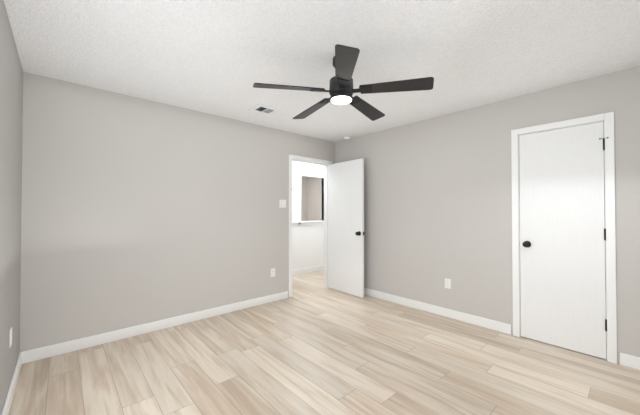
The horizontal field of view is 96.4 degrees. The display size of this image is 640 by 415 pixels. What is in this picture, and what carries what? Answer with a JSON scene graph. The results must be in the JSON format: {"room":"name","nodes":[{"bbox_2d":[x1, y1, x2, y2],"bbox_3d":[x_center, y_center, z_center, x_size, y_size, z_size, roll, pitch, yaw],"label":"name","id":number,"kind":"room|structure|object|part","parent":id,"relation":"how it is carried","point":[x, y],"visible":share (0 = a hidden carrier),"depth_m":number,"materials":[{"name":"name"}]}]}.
{"room":"empty bedroom","nodes":[
{"label":"empty bedroom","id":0,"kind":"room"},
{"bbox_2d":[0,0,22,414],"bbox_3d":[-1.228,0.061,0.898,0.120,2.440,4.140,1,-1,-42],"label":"wall","id":1,"kind":"structure","parent":0,"point":[11,98],"depth_m":1.84,"materials":[{"name":"grey paint"}]},
{"bbox_2d":[10,327,11,347],"bbox_3d":[-2.078,0.874,1.926,0.009,0.115,0.070,1,-1,-42],"label":"outlet","id":2,"kind":"object","parent":1,"relation":"attached to","point":[10,337],"visible":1,"depth_m":1.91,"materials":[{"name":"white plastic"}]},
{"bbox_2d":[1,351,24,414],"bbox_3d":[-1.179,1.231,0.928,0.014,0.100,3.900,1,-1,-42],"label":"baseboard","id":3,"kind":"structure","parent":1,"relation":"attached to","point":[21,358],"depth_m":1.97,"materials":[{"name":"white wood"}]},
{"bbox_2d":[20,72,334,351],"bbox_3d":[-1.158,0.095,3.668,3.695,2.440,0.120,1,-1,-42],"label":"wall","id":4,"kind":"structure","parent":0,"point":[135,211],"depth_m":2.95,"materials":[{"name":"grey paint"}]},
{"bbox_2d":[25,291,287,362],"bbox_3d":[-1.466,1.260,3.286,2.685,0.100,0.014,1,-1,-42],"label":"baseboard","id":5,"kind":"structure","parent":4,"relation":"attached to","point":[36,354],"depth_m":2.93,"materials":[{"name":"white wood"}]},
{"bbox_2d":[271,268,274,276],"bbox_3d":[-0.660,0.914,4.021,0.070,0.115,0.009,1,-1,-42],"label":"outlet","id":6,"kind":"object","parent":4,"relation":"attached to","point":[272,272],"visible":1,"depth_m":4.02,"materials":[{"name":"white plastic"}]},
{"bbox_2d":[279,200,285,207],"bbox_3d":[-0.535,-0.054,4.140,0.116,0.115,0.016,1,-1,-42],"label":"light switch","id":7,"kind":"object","parent":4,"relation":"attached to","point":[282,203],"visible":1,"depth_m":4.14,"materials":[{"name":"white plastic"}]},
{"bbox_2d":[289,154,331,297],"bbox_3d":[-0.172,0.274,4.555,0.890,2.104,0.152,1,-1,-42],"label":"door frame","id":8,"kind":"structure","parent":4,"relation":"in","point":[325,163],"depth_m":4.58,"materials":[{"name":"white wood"}]},
{"bbox_2d":[328,158,364,297],"bbox_3d":[0.384,0.302,4.464,0.169,2.030,0.769,1,-1,-40],"label":"hall door","id":9,"kind":"structure","parent":8,"relation":"attached to","point":[346,233],"depth_m":4.41,"materials":[{"name":"white wood"}]},
{"bbox_2d":[301,176,306,220],"bbox_3d":[-1.441,0.142,7.493,3.000,2.440,0.100,1,-1,-42],"label":"wall","id":10,"kind":"structure","parent":0,"point":[303,179],"depth_m":8.31,"materials":[{"name":"beige paint"}]},
{"bbox_2d":[292,161,323,269],"bbox_3d":[-0.681,0.118,5.606,4.200,2.440,0.120,1,-1,-42],"label":"wall","id":11,"kind":"structure","parent":0,"point":[307,246],"depth_m":5.86,"materials":[{"name":"paint"}]},
{"bbox_2d":[292,172,323,225],"bbox_3d":[-0.668,-0.174,5.595,4.200,1.075,0.160,1,-1,-42],"label":"trim","id":12,"kind":"structure","parent":11,"relation":"attached to","point":[303,223],"depth_m":5.82,"materials":[{"name":"white wood"}]},
{"bbox_2d":[292,265,323,275],"bbox_3d":[-0.636,1.288,5.542,4.200,0.100,0.014,1,-1,-42],"label":"baseboard","id":13,"kind":"structure","parent":11,"relation":"attached to","point":[307,270],"depth_m":5.86,"materials":[{"name":"white wood"}]},
{"bbox_2d":[307,177,321,220],"bbox_3d":[0.273,0.145,7.759,0.100,2.440,1.800,1,-1,-42],"label":"wall","id":14,"kind":"structure","parent":0,"point":[311,198],"depth_m":8.17,"materials":[{"name":"beige paint"}]},
{"bbox_2d":[4,0,639,141],"bbox_3d":[-0.068,-1.171,4.047,6.600,0.100,7.800,1,-1,-42],"label":"ceiling","id":15,"kind":"structure","parent":0,"point":[218,57],"depth_m":2.07,"materials":[{"name":"white paint"}]},
{"bbox_2d":[248,104,280,115],"bbox_3d":[-0.638,-1.125,3.304,0.290,0.009,0.250,1,-1,-42],"label":"ceiling vent","id":16,"kind":"object","parent":15,"relation":"in","point":[263,109],"visible":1,"depth_m":3.29,"materials":[{"name":"white metal"}]},
{"bbox_2d":[253,44,433,120],"bbox_3d":[0.160,-0.974,2.232,1.274,0.338,1.263,1,-1,-42],"label":"fan","id":17,"kind":"object","parent":15,"relation":"hanging from","point":[341,90],"visible":1,"depth_m":2.09,"materials":[{"name":"black metal"}]},
{"bbox_2d":[8,270,639,414],"bbox_3d":[-0.068,1.359,4.016,6.600,0.080,7.800,1,-1,-42],"label":"floor","id":18,"kind":"structure","parent":0,"point":[313,345],"depth_m":2.28,"materials":[{"name":"brown wood"}]},
{"bbox_2d":[335,66,639,363],"bbox_3d":[1.565,0.093,3.498,0.120,2.440,4.020,1,-1,-42],"label":"wall","id":19,"kind":"structure","parent":0,"point":[437,200],"depth_m":3.25,"materials":[{"name":"grey paint"}]},
{"bbox_2d":[364,288,510,334],"bbox_3d":[1.107,1.268,3.891,0.014,0.100,2.562,1,-1,-42],"label":"baseboard","id":20,"kind":"structure","parent":19,"relation":"attached to","point":[472,319],"depth_m":3.45,"materials":[{"name":"white wood"}]},
{"bbox_2d":[445,278,450,288],"bbox_3d":[1.530,0.912,3.430,0.009,0.115,0.070,1,-1,-42],"label":"outlet","id":21,"kind":"object","parent":19,"relation":"attached to","point":[448,283],"visible":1,"depth_m":3.42,"materials":[{"name":"white plastic"}]},
{"bbox_2d":[511,112,616,363],"bbox_3d":[2.248,0.251,2.689,0.186,2.104,0.740,1,-1,-42],"label":"door","id":22,"kind":"structure","parent":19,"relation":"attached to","point":[607,119],"depth_m":2.63,"materials":[{"name":"white wood"}]},
{"bbox_3d":[2.227,0.279,2.649,0.102,2.030,0.642,1,-1,-42],"label":"closet door","id":23,"kind":"part","parent":22,"relation":"part of","materials":[{"name":"white wood"}]},
{"bbox_2d":[620,352,639,369],"bbox_3d":[2.661,1.247,2.168,0.014,0.100,0.538,1,-1,-42],"label":"baseboard","id":24,"kind":"structure","parent":19,"relation":"attached to","point":[626,360],"depth_m":2.32,"materials":[{"name":"white wood"}]}
]}

